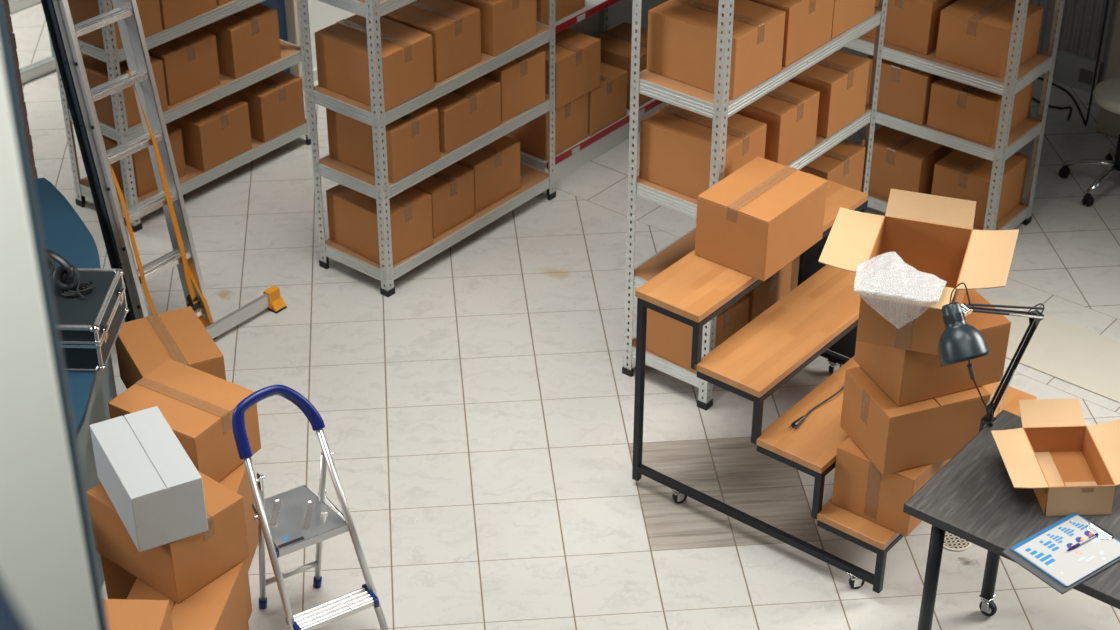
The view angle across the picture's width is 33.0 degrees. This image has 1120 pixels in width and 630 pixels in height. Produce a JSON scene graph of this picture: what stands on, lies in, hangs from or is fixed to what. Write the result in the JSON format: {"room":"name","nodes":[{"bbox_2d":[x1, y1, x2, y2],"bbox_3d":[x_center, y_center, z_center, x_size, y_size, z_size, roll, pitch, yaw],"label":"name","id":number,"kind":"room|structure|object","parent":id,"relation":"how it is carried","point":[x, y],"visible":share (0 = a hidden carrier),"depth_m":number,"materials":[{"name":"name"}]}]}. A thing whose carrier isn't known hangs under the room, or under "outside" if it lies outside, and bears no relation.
{"room":"warehouse","nodes":[
{"label":"warehouse","id":0,"kind":"room"},
{"bbox_2d":[0,578,29,629],"bbox_3d":[-0.293,0.273,1.119,0.048,0.237,0.919,-21,38,-29],"label":"handrail","id":1,"kind":"object","parent":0,"point":[11,618],"visible":1,"depth_m":1.18,"materials":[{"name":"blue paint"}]},
{"bbox_2d":[4,0,37,178],"bbox_3d":[-2.784,-2.588,7.567,0.676,5.602,0.119,-3,33,-5],"label":"wall","id":2,"kind":"structure","parent":0,"point":[12,35],"depth_m":8.61,"materials":[{"name":"brown brick"}]},
{"bbox_2d":[0,47,99,629],"bbox_3d":[-1.871,0.738,2.547,2.546,5.400,0.020,-3,33,-5],"label":"wall","id":3,"kind":"structure","parent":0,"point":[44,566],"depth_m":2.31,"materials":[{"name":"white paint"}]},
{"bbox_2d":[0,0,108,629],"bbox_3d":[-0.600,0.675,2.652,0.008,5.400,0.022,-3,33,-5],"label":"trim","id":4,"kind":"structure","parent":3,"relation":"attached to","point":[5,41],"depth_m":2.20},
{"bbox_2d":[308,0,355,68],"bbox_3d":[-0.586,-4.219,10.321,0.120,5.400,2.850,24,39,32],"label":"wall","id":5,"kind":"structure","parent":0,"point":[322,15],"depth_m":10.72,"materials":[{"name":"grey paint"}]},
{"bbox_2d":[259,0,289,72],"bbox_3d":[-1.711,-2.057,9.996,0.055,2.100,0.565,24,39,32],"label":"door","id":6,"kind":"structure","parent":5,"relation":"in","point":[279,5],"depth_m":10.47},
{"bbox_2d":[284,0,306,88],"bbox_3d":[-1.499,-2.268,10.188,0.160,2.250,0.100,24,39,32],"label":"trim","id":7,"kind":"structure","parent":5,"relation":"attached to","point":[291,10],"depth_m":10.53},
{"bbox_2d":[313,68,317,81],"bbox_3d":[-0.572,-1.928,11.686,0.015,0.070,2.750,24,39,32],"label":"baseboard","id":8,"kind":"structure","parent":5,"relation":"attached to","point":[315,76],"depth_m":10.81,"materials":[{"name":"paint"}]},
{"bbox_2d":[10,3,1119,629],"bbox_3d":[-0.977,0.074,8.704,15.000,0.100,18.000,-3,33,-5],"label":"floor","id":9,"kind":"structure","parent":0,"point":[477,415],"depth_m":8.08,"materials":[{"name":"tile"}]},
{"bbox_2d":[8,0,40,13],"bbox_3d":[-3.752,-2.717,10.553,0.060,2.600,1.830,24,39,32],"label":"glass wall","id":10,"kind":"structure","parent":9,"relation":"on","point":[14,5],"depth_m":11.64,"materials":[{"name":"metal"}]},
{"bbox_2d":[19,26,55,83],"bbox_3d":[-3.490,-2.154,9.672,0.060,2.600,1.830,24,39,32],"label":"glass wall","id":11,"kind":"structure","parent":9,"relation":"on","point":[47,65],"depth_m":10.85,"materials":[{"name":"metal"}]},
{"bbox_2d":[34,177,116,585],"bbox_3d":[-2.430,0.403,7.391,1.360,0.750,2.522,-3,33,-5],"label":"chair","id":12,"kind":"object","parent":9,"relation":"on","point":[65,233],"visible":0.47,"depth_m":7.64,"materials":[{"name":"blue fabric"}]},
{"bbox_2d":[50,268,128,370],"bbox_3d":[-1.931,0.011,7.124,0.521,0.200,0.431,1,33,1],"label":"flight case","id":13,"kind":"object","parent":12,"relation":"on","point":[89,328],"visible":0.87,"depth_m":7.01,"materials":[{"name":"metal"}]},
{"bbox_2d":[45,248,93,298],"bbox_3d":[-1.887,-0.176,7.084,0.288,0.163,0.111,14,35,21],"label":"headset","id":14,"kind":"object","parent":13,"relation":"on","point":[66,277],"visible":0.7,"depth_m":7.06,"materials":[{"name":"black plastic"}]},
{"bbox_2d":[47,256,55,276],"bbox_3d":[-1.952,-0.184,7.121,0.102,0.093,0.055,-19,37,-28],"label":"ear cup","id":15,"kind":"object","parent":14,"relation":"on","point":[51,263],"depth_m":7.13,"materials":[{"name":"plastic"}]},
{"bbox_2d":[52,265,79,290],"bbox_3d":[-1.848,-0.141,7.071,0.102,0.090,0.062,-9,34,-14],"label":"ear cup","id":16,"kind":"object","parent":14,"relation":"on","point":[65,277],"depth_m":7.06,"materials":[{"name":"plastic"}]},
{"bbox_2d":[100,554,136,598],"bbox_3d":[-1.496,0.931,6.802,0.260,0.497,0.200,-6,33,-9],"label":"cardboard box","id":17,"kind":"object","parent":9,"relation":"on","point":[119,582],"visible":0.02,"depth_m":6.67,"materials":[{"name":"brown cardboard"}]},
{"bbox_2d":[41,0,286,339],"bbox_3d":[-1.824,-1.481,7.806,0.819,3.482,0.764,24,39,32],"label":"ladder","id":18,"kind":"object","parent":9,"relation":"on","point":[103,183],"visible":0.89,"depth_m":8.07,"materials":[{"name":"metal"}]},
{"bbox_2d":[53,0,310,231],"bbox_3d":[-1.888,-1.569,9.368,0.453,1.950,1.253,24,39,32],"label":"storage rack","id":19,"kind":"object","parent":9,"relation":"on","point":[291,54],"visible":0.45,"depth_m":9.39,"materials":[{"name":"metal"}]},
{"bbox_2d":[68,0,161,48],"bbox_3d":[-2.167,-1.479,8.998,0.412,0.264,0.320,23,39,31],"label":"cardboard box","id":20,"kind":"object","parent":19,"relation":"on","point":[81,10],"visible":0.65,"depth_m":8.90,"materials":[{"name":"brown cardboard"}]},
{"bbox_2d":[66,52,167,129],"bbox_3d":[-2.174,-1.127,9.218,0.402,0.264,0.300,24,39,32],"label":"cardboard box","id":21,"kind":"object","parent":19,"relation":"on","point":[96,69],"visible":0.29,"depth_m":9.10,"materials":[{"name":"brown cardboard"}]},
{"bbox_2d":[102,123,185,196],"bbox_3d":[-2.142,-0.824,9.524,0.382,0.264,0.310,24,39,32],"label":"cardboard box","id":22,"kind":"object","parent":19,"relation":"on","point":[145,180],"visible":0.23,"depth_m":9.40,"materials":[{"name":"brown cardboard"}]},
{"bbox_2d":[148,29,220,105],"bbox_3d":[-1.969,-1.278,9.452,0.402,0.268,0.330,24,40,33],"label":"cardboard box","id":23,"kind":"object","parent":19,"relation":"on","point":[189,60],"visible":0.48,"depth_m":9.33,"materials":[{"name":"brown cardboard"}]},
{"bbox_2d":[159,0,216,28],"bbox_3d":[-1.953,-1.621,9.222,0.412,0.264,0.340,23,39,31],"label":"cardboard box","id":24,"kind":"object","parent":19,"relation":"on","point":[173,12],"visible":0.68,"depth_m":9.12,"materials":[{"name":"brown cardboard"}]},
{"bbox_2d":[168,95,251,171],"bbox_3d":[-1.864,-0.976,9.762,0.402,0.266,0.336,23,39,31],"label":"cardboard box","id":25,"kind":"object","parent":19,"relation":"on","point":[213,134],"visible":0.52,"depth_m":9.63,"materials":[{"name":"brown cardboard"}]},
{"bbox_2d":[216,0,230,4],"bbox_3d":[-1.739,-1.776,9.466,0.412,0.264,0.340,23,39,31],"label":"cardboard box","id":26,"kind":"object","parent":19,"relation":"on","point":[219,2],"visible":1,"depth_m":9.32,"materials":[{"name":"brown cardboard"}]},
{"bbox_2d":[199,3,280,78],"bbox_3d":[-1.708,-1.445,9.714,0.412,0.270,0.332,22,39,30],"label":"cardboard box","id":27,"kind":"object","parent":19,"relation":"on","point":[247,40],"visible":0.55,"depth_m":9.58,"materials":[{"name":"brown cardboard"}]},
{"bbox_2d":[229,71,304,142],"bbox_3d":[-1.608,-1.144,10.024,0.402,0.268,0.300,24,39,32],"label":"cardboard box","id":28,"kind":"object","parent":19,"relation":"on","point":[275,102],"visible":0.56,"depth_m":9.89,"materials":[{"name":"brown cardboard"}]},
{"bbox_2d":[218,457,258,570],"bbox_3d":[-1.340,0.768,7.139,0.320,0.410,0.300,3,33,4],"label":"cardboard box","id":29,"kind":"object","parent":9,"relation":"on","point":[237,481],"visible":0.02,"depth_m":7.11,"materials":[{"name":"brown cardboard"}]},
{"bbox_2d":[108,359,260,481],"bbox_3d":[-1.399,0.414,7.062,0.420,0.266,0.345,18,37,26],"label":"cardboard box","id":30,"kind":"object","parent":29,"relation":"on","point":[198,406],"visible":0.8,"depth_m":6.97,"materials":[{"name":"brown cardboard"}]},
{"bbox_2d":[232,385,388,629],"bbox_3d":[-0.878,0.745,6.649,0.377,0.995,0.512,-19,37,-27],"label":"stepladder","id":31,"kind":"object","parent":9,"relation":"on","point":[295,519],"visible":1,"depth_m":6.67,"materials":[{"name":"metal"}]},
{"bbox_2d":[300,0,555,296],"bbox_3d":[-0.587,-1.242,8.863,0.453,1.950,1.253,24,39,32],"label":"storage rack","id":32,"kind":"object","parent":9,"relation":"on","point":[534,181],"visible":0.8,"depth_m":8.78,"materials":[{"name":"metal"}]},
{"bbox_2d":[315,14,433,111],"bbox_3d":[-0.838,-1.153,8.538,0.427,0.266,0.322,24,40,32],"label":"cardboard box","id":33,"kind":"object","parent":32,"relation":"on","point":[341,47],"visible":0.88,"depth_m":8.44,"materials":[{"name":"brown cardboard"}]},
{"bbox_2d":[326,184,432,266],"bbox_3d":[-0.855,-0.465,8.962,0.402,0.270,0.306,26,41,35],"label":"cardboard box","id":34,"kind":"object","parent":32,"relation":"on","point":[352,214],"visible":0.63,"depth_m":8.86,"materials":[{"name":"brown cardboard"}]},
{"bbox_2d":[326,105,439,182],"bbox_3d":[-0.819,-0.846,8.754,0.417,0.262,0.315,24,40,32],"label":"cardboard box","id":35,"kind":"object","parent":32,"relation":"on","point":[412,140],"visible":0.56,"depth_m":8.65,"materials":[{"name":"brown cardboard"}]},
{"bbox_2d":[381,0,480,82],"bbox_3d":[-0.618,-1.306,8.779,0.402,0.266,0.304,24,40,32],"label":"cardboard box","id":36,"kind":"object","parent":32,"relation":"on","point":[454,26],"visible":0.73,"depth_m":8.66,"materials":[{"name":"brown cardboard"}]},
{"bbox_2d":[413,163,474,237],"bbox_3d":[-0.661,-0.602,9.193,0.392,0.254,0.297,24,40,32],"label":"cardboard box","id":37,"kind":"object","parent":32,"relation":"on","point":[451,189],"visible":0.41,"depth_m":9.07,"materials":[{"name":"brown cardboard"}]},
{"bbox_2d":[426,76,500,153],"bbox_3d":[-0.565,-0.999,9.032,0.402,0.224,0.402,24,39,32],"label":"cardboard box","id":38,"kind":"object","parent":32,"relation":"on","point":[473,109],"visible":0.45,"depth_m":8.91,"materials":[{"name":"brown cardboard"}]},
{"bbox_2d":[455,135,519,212],"bbox_3d":[-0.455,-0.748,9.411,0.392,0.266,0.340,24,39,32],"label":"cardboard box","id":39,"kind":"object","parent":32,"relation":"on","point":[496,166],"visible":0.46,"depth_m":9.29,"materials":[{"name":"brown cardboard"}]},
{"bbox_2d":[454,0,535,55],"bbox_3d":[-0.370,-1.461,9.024,0.402,0.266,0.328,22,38,30],"label":"cardboard box","id":40,"kind":"object","parent":32,"relation":"on","point":[504,24],"visible":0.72,"depth_m":8.88,"materials":[{"name":"brown cardboard"}]},
{"bbox_2d":[483,48,544,120],"bbox_3d":[-0.322,-1.184,9.277,0.402,0.272,0.306,27,41,35],"label":"cardboard box","id":41,"kind":"object","parent":32,"relation":"on","point":[521,80],"visible":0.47,"depth_m":9.15,"materials":[{"name":"brown cardboard"}]},
{"bbox_2d":[520,0,668,180],"bbox_3d":[0.397,-1.961,10.042,0.488,1.900,2.054,24,39,32],"label":"shelf","id":42,"kind":"object","parent":9,"relation":"on","point":[597,17],"visible":0.2,"depth_m":10.07,"materials":[{"name":"white metal"}]},
{"bbox_2d":[505,93,587,160],"bbox_3d":[-0.117,-1.042,9.842,0.402,0.266,0.345,24,39,32],"label":"cardboard box","id":43,"kind":"object","parent":42,"relation":"on","point":[571,120],"visible":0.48,"depth_m":9.72,"materials":[{"name":"brown cardboard"}]},
{"bbox_2d":[537,28,600,109],"bbox_3d":[-0.052,-1.293,9.738,0.382,0.266,0.365,24,39,32],"label":"cardboard box","id":44,"kind":"object","parent":43,"relation":"on","point":[577,54],"visible":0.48,"depth_m":9.63,"materials":[{"name":"brown cardboard"}]},
{"bbox_2d":[536,0,584,24],"bbox_3d":[-0.100,-1.672,9.613,0.302,0.266,0.360,24,39,32],"label":"cardboard box","id":45,"kind":"object","parent":42,"relation":"on","point":[563,8],"visible":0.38,"depth_m":9.55,"materials":[{"name":"brown cardboard"}]},
{"bbox_2d":[588,62,626,135],"bbox_3d":[0.111,-1.181,10.061,0.382,0.266,0.315,24,39,32],"label":"cardboard box","id":46,"kind":"object","parent":42,"relation":"on","point":[607,103],"visible":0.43,"depth_m":9.96,"materials":[{"name":"brown cardboard"}]},
{"bbox_2d":[595,22,652,108],"bbox_3d":[0.375,-1.363,10.314,0.342,0.304,0.360,24,39,32],"label":"cardboard box","id":47,"kind":"object","parent":42,"relation":"on","point":[616,42],"visible":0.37,"depth_m":10.17,"materials":[{"name":"brown cardboard"}]},
{"bbox_2d":[622,0,887,409],"bbox_3d":[0.846,-0.792,8.073,0.453,2.050,1.253,24,39,32],"label":"storage rack","id":48,"kind":"object","parent":9,"relation":"on","point":[718,107],"visible":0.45,"depth_m":7.80,"materials":[{"name":"metal"}]},
{"bbox_2d":[646,295,749,373],"bbox_3d":[0.587,0.032,8.154,0.332,0.260,0.310,26,41,34],"label":"cardboard box","id":49,"kind":"object","parent":48,"relation":"on","point":[669,338],"visible":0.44,"depth_m":8.07,"materials":[{"name":"brown cardboard"}]},
{"bbox_2d":[639,104,766,198],"bbox_3d":[0.583,-0.674,7.748,0.420,0.268,0.300,24,39,32],"label":"cardboard box","id":50,"kind":"object","parent":48,"relation":"on","point":[675,142],"visible":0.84,"depth_m":7.66,"materials":[{"name":"brown cardboard"}]},
{"bbox_2d":[647,0,784,98],"bbox_3d":[0.620,-1.095,7.539,0.427,0.262,0.342,24,40,32],"label":"cardboard box","id":51,"kind":"object","parent":48,"relation":"on","point":[682,34],"visible":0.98,"depth_m":7.44,"materials":[{"name":"brown cardboard"}]},
{"bbox_2d":[746,261,791,322],"bbox_3d":[0.773,-0.124,8.370,0.402,0.292,0.290,24,40,33],"label":"cardboard box","id":52,"kind":"object","parent":48,"relation":"on","point":[770,291],"visible":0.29,"depth_m":8.21,"materials":[{"name":"brown cardboard"}]},
{"bbox_2d":[736,81,819,165],"bbox_3d":[0.840,-0.839,8.010,0.412,0.264,0.294,24,40,32],"label":"cardboard box","id":53,"kind":"object","parent":48,"relation":"on","point":[789,111],"visible":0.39,"depth_m":7.86,"materials":[{"name":"brown cardboard"}]},
{"bbox_2d":[749,0,833,66],"bbox_3d":[0.862,-1.254,7.791,0.412,0.260,0.343,24,40,32],"label":"cardboard box","id":54,"kind":"object","parent":48,"relation":"on","point":[808,23],"visible":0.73,"depth_m":7.65,"materials":[{"name":"brown cardboard"}]},
{"bbox_2d":[789,50,869,137],"bbox_3d":[1.088,-1.005,8.273,0.412,0.262,0.314,24,39,32],"label":"cardboard box","id":55,"kind":"object","parent":48,"relation":"on","point":[841,78],"visible":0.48,"depth_m":8.13,"materials":[{"name":"brown cardboard"}]},
{"bbox_2d":[799,140,865,190],"bbox_3d":[1.116,-0.645,8.543,0.402,0.266,0.320,24,39,32],"label":"cardboard box","id":56,"kind":"object","parent":48,"relation":"on","point":[843,164],"visible":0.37,"depth_m":8.40,"materials":[{"name":"brown cardboard"}]},
{"bbox_2d":[831,0,874,38],"bbox_3d":[1.081,-1.398,8.016,0.412,0.262,0.333,24,40,33],"label":"cardboard box","id":57,"kind":"object","parent":48,"relation":"on","point":[847,14],"visible":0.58,"depth_m":7.91,"materials":[{"name":"brown cardboard"}]},
{"bbox_2d":[632,173,1036,593],"bbox_3d":[1.120,0.235,7.511,1.160,0.925,1.233,24,39,32],"label":"stand","id":58,"kind":"object","parent":9,"relation":"on","point":[821,313],"visible":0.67,"depth_m":7.22,"materials":[{"name":"brown wood"}]},
{"bbox_2d":[695,156,826,280],"bbox_3d":[0.784,-0.381,7.366,0.325,0.266,0.422,23,39,32],"label":"cardboard box","id":59,"kind":"object","parent":58,"relation":"on","point":[765,214],"visible":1,"depth_m":7.26,"materials":[{"name":"brown cardboard"}]},
{"bbox_2d":[788,386,843,429],"bbox_3d":[1.004,0.340,7.256,0.025,0.025,0.423,24,40,32],"label":"power cable","id":60,"kind":"object","parent":58,"relation":"on","point":[795,424],"visible":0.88,"depth_m":7.17,"materials":[{"name":"black rubber"}]},
{"bbox_2d":[832,437,950,536],"bbox_3d":[1.269,0.567,7.078,0.322,0.263,0.401,23,39,31],"label":"cardboard box","id":61,"kind":"object","parent":58,"relation":"on","point":[859,488],"visible":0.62,"depth_m":6.94,"materials":[{"name":"brown cardboard"}]},
{"bbox_2d":[840,366,990,474],"bbox_3d":[1.299,0.350,6.932,0.416,0.257,0.328,-12,34,-18],"label":"cardboard box","id":62,"kind":"object","parent":61,"relation":"on","point":[895,438],"visible":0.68,"depth_m":6.80,"materials":[{"name":"brown cardboard"}]},
{"bbox_2d":[854,289,1010,405],"bbox_3d":[1.346,0.097,6.850,0.436,0.255,0.320,-12,35,-18],"label":"cardboard box","id":63,"kind":"object","parent":62,"relation":"on","point":[906,376],"visible":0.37,"depth_m":6.75,"materials":[{"name":"brown cardboard"}]},
{"bbox_2d":[818,189,1018,354],"bbox_3d":[1.243,-0.124,6.621,0.635,0.361,0.600,10,34,15],"label":"open cardboard box","id":64,"kind":"object","parent":63,"relation":"on","point":[911,258],"visible":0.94,"depth_m":6.64,"materials":[{"name":"brown cardboard"}]},
{"bbox_2d":[844,0,1064,229],"bbox_3d":[1.736,-1.407,9.134,1.253,1.950,0.453,24,39,32],"label":"storage rack","id":65,"kind":"object","parent":9,"relation":"on","point":[1006,144],"visible":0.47,"depth_m":8.98,"materials":[{"name":"metal"}]},
{"bbox_2d":[865,55,940,124],"bbox_3d":[1.738,-1.166,9.266,0.345,0.259,0.402,24,39,32],"label":"cardboard box","id":66,"kind":"object","parent":65,"relation":"on","point":[904,92],"visible":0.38,"depth_m":9.11,"materials":[{"name":"brown cardboard"}]},
{"bbox_2d":[862,126,954,198],"bbox_3d":[1.756,-0.781,9.523,0.340,0.274,0.382,24,39,32],"label":"cardboard box","id":67,"kind":"object","parent":65,"relation":"on","point":[900,160],"visible":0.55,"depth_m":9.38,"materials":[{"name":"brown cardboard"}]},
{"bbox_2d":[864,0,957,54],"bbox_3d":[1.723,-1.483,9.109,0.350,0.274,0.362,24,40,33],"label":"cardboard box","id":68,"kind":"object","parent":65,"relation":"on","point":[913,25],"visible":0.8,"depth_m":8.96,"materials":[{"name":"brown cardboard"}]},
{"bbox_2d":[931,149,1028,228],"bbox_3d":[2.069,-0.652,9.330,0.320,0.266,0.372,24,39,32],"label":"cardboard box","id":69,"kind":"object","parent":65,"relation":"on","point":[960,174],"visible":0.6,"depth_m":9.21,"materials":[{"name":"brown cardboard"}]},
{"bbox_2d":[927,77,1034,145],"bbox_3d":[2.027,-1.036,9.092,0.340,0.229,0.407,24,39,32],"label":"cardboard box","id":70,"kind":"object","parent":65,"relation":"on","point":[966,111],"visible":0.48,"depth_m":8.96,"materials":[{"name":"brown cardboard"}]},
{"bbox_2d":[935,0,1042,77],"bbox_3d":[2.023,-1.333,8.903,0.345,0.244,0.352,25,40,33],"label":"cardboard box","id":71,"kind":"object","parent":65,"relation":"on","point":[972,34],"visible":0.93,"depth_m":8.80,"materials":[{"name":"brown cardboard"}]},
{"bbox_2d":[943,531,971,550],"bbox_3d":[1.539,0.877,7.360,0.132,0.006,0.132,-3,33,-5],"label":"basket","id":72,"kind":"object","parent":9,"relation":"on","point":[952,542],"visible":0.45,"depth_m":7.34,"materials":[{"name":"white metal"}]},
{"bbox_2d":[903,410,1119,629],"bbox_3d":[1.960,1.058,6.387,1.500,0.750,0.705,24,39,32],"label":"table","id":73,"kind":"object","parent":9,"relation":"on","point":[973,497],"visible":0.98,"depth_m":6.37,"materials":[{"name":"grey wood"}]},
{"bbox_2d":[938,282,1043,431],"bbox_3d":[1.439,0.196,6.466,0.196,0.781,0.571,23,39,31],"label":"desk lamp","id":74,"kind":"object","parent":73,"relation":"attached to","point":[960,341],"visible":0.98,"depth_m":6.22,"materials":[{"name":"black metal"}]},
{"bbox_2d":[967,363,974,379],"bbox_3d":[1.389,0.191,6.381,0.016,0.095,0.073,18,37,26],"label":"switch","id":75,"kind":"object","parent":74,"relation":"attached to","point":[969,365],"depth_m":6.37,"materials":[{"name":"black plastic"}]},
{"bbox_2d":[991,398,1119,515],"bbox_3d":[1.718,0.481,6.446,0.451,0.158,0.450,-1,33,-3],"label":"box","id":76,"kind":"object","parent":73,"relation":"on","point":[1071,466],"visible":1,"depth_m":6.46,"materials":[{"name":"brown cardboard"}]},
{"bbox_2d":[1002,517,1119,594],"bbox_3d":[1.633,0.776,6.122,0.306,0.006,0.253,-22,38,-30],"label":"folder","id":77,"kind":"object","parent":73,"relation":"on","point":[1013,556],"visible":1,"depth_m":6.05,"materials":[{"name":"paper"}]},
{"bbox_2d":[1011,513,1119,586],"bbox_3d":[1.660,0.755,6.134,0.318,0.018,0.240,-22,38,-30],"label":"document","id":78,"kind":"object","parent":77,"relation":"on","point":[1046,550],"visible":1,"depth_m":6.13,"materials":[{"name":"white paper"}]},
{"bbox_2d":[1067,533,1098,550],"bbox_3d":[1.702,0.740,6.151,0.142,0.012,0.010,-20,38,-29],"label":"pen","id":79,"kind":"object","parent":78,"relation":"on","point":[1096,534],"visible":1,"depth_m":6.15,"materials":[{"name":"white plastic"}]},
{"bbox_2d":[976,290,1119,402],"bbox_3d":[2.942,0.463,8.017,3.000,0.005,0.444,24,40,32],"label":"sheet","id":80,"kind":"object","parent":9,"relation":"on","point":[1080,357],"visible":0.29,"depth_m":8.47,"materials":[{"name":"white paper"}]},
{"bbox_2d":[1032,97,1071,119],"bbox_3d":[2.738,-1.210,10.626,0.132,0.013,0.503,-14,35,-21],"label":"cable","id":81,"kind":"object","parent":9,"relation":"on","point":[1034,99],"visible":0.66,"depth_m":10.54,"materials":[{"name":"black rubber"}]},
{"bbox_2d":[1037,0,1108,125],"bbox_3d":[2.830,-1.723,10.341,0.148,1.210,0.751,-10,34,-16],"label":"cable","id":82,"kind":"object","parent":9,"relation":"on","point":[1107,2],"visible":0.84,"depth_m":10.23,"materials":[{"name":"black rubber"}]},
{"bbox_2d":[1059,78,1119,206],"bbox_3d":[2.887,-0.896,9.637,0.544,0.554,0.559,-3,33,-5],"label":"stool","id":83,"kind":"object","parent":9,"relation":"on","point":[1106,94],"visible":1,"depth_m":9.59,"materials":[{"name":"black plastic"}]},
{"bbox_2d":[1096,0,1119,137],"bbox_3d":[3.494,-1.529,9.752,1.120,1.500,0.488,24,39,32],"label":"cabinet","id":84,"kind":"object","parent":9,"relation":"on","point":[1108,123],"visible":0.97,"depth_m":10.10,"materials":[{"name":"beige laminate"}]},
{"bbox_3d":[-1.274,1.241,6.558,0.320,0.239,0.400,2,33,3],"label":"cardboard box","id":85,"kind":"object","parent":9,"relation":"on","visible":0},
{"bbox_2d":[127,558,251,629],"bbox_3d":[-1.274,1.030,6.423,0.335,0.258,0.410,4,33,6],"label":"cardboard box","id":86,"kind":"object","parent":85,"relation":"on","point":[224,603],"visible":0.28,"depth_m":6.33,"materials":[{"name":"brown cardboard"}]},
{"bbox_2d":[86,470,249,602],"bbox_3d":[-1.333,0.712,6.434,0.432,0.262,0.322,24,40,32],"label":"cardboard box","id":87,"kind":"object","parent":86,"relation":"on","point":[178,569],"visible":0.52,"depth_m":6.34,"materials":[{"name":"brown cardboard"}]},
{"bbox_2d":[89,406,207,551],"bbox_3d":[-1.363,0.538,6.257,0.236,0.220,0.455,-16,36,-24],"label":"carton","id":88,"kind":"object","parent":87,"relation":"on","point":[152,483],"visible":1,"depth_m":6.13,"materials":[{"name":"white cardboard"}]},
{"bbox_3d":[-1.573,0.405,7.905,0.270,0.197,0.360,-11,34,-16],"label":"cardboard box","id":89,"kind":"object","parent":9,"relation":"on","visible":0},
{"bbox_2d":[115,306,225,388],"bbox_3d":[-1.601,0.213,7.773,0.335,0.266,0.427,-15,36,-23],"label":"cardboard box","id":90,"kind":"object","parent":89,"relation":"on","point":[143,345],"visible":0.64,"depth_m":7.69,"materials":[{"name":"brown cardboard"}]},
{"bbox_3d":[-1.441,1.388,6.123,0.380,0.458,0.300,0,33,0],"label":"cardboard box","id":91,"kind":"object","parent":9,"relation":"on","visible":0},
{"bbox_2d":[104,599,172,629],"bbox_3d":[-1.440,1.083,5.931,0.400,0.260,0.280,1,33,1],"label":"cardboard box","id":92,"kind":"object","parent":91,"relation":"on","point":[122,614],"visible":0.61,"depth_m":5.92,"materials":[{"name":"brown cardboard"}]},
{"bbox_2d":[1028,0,1118,82],"bbox_3d":[3.570,-3.366,9.006,8.560,5.400,0.120,24,39,32],"label":"wall","id":93,"kind":"structure","parent":0,"point":[1082,20],"depth_m":10.64,"materials":[{"name":"grey"}]},
{"bbox_2d":[1053,50,1102,92],"bbox_3d":[2.943,-1.383,10.738,0.260,0.190,0.039,24,39,32],"label":"wall box","id":94,"kind":"object","parent":93,"relation":"attached to","point":[1073,70],"visible":0.82,"depth_m":10.72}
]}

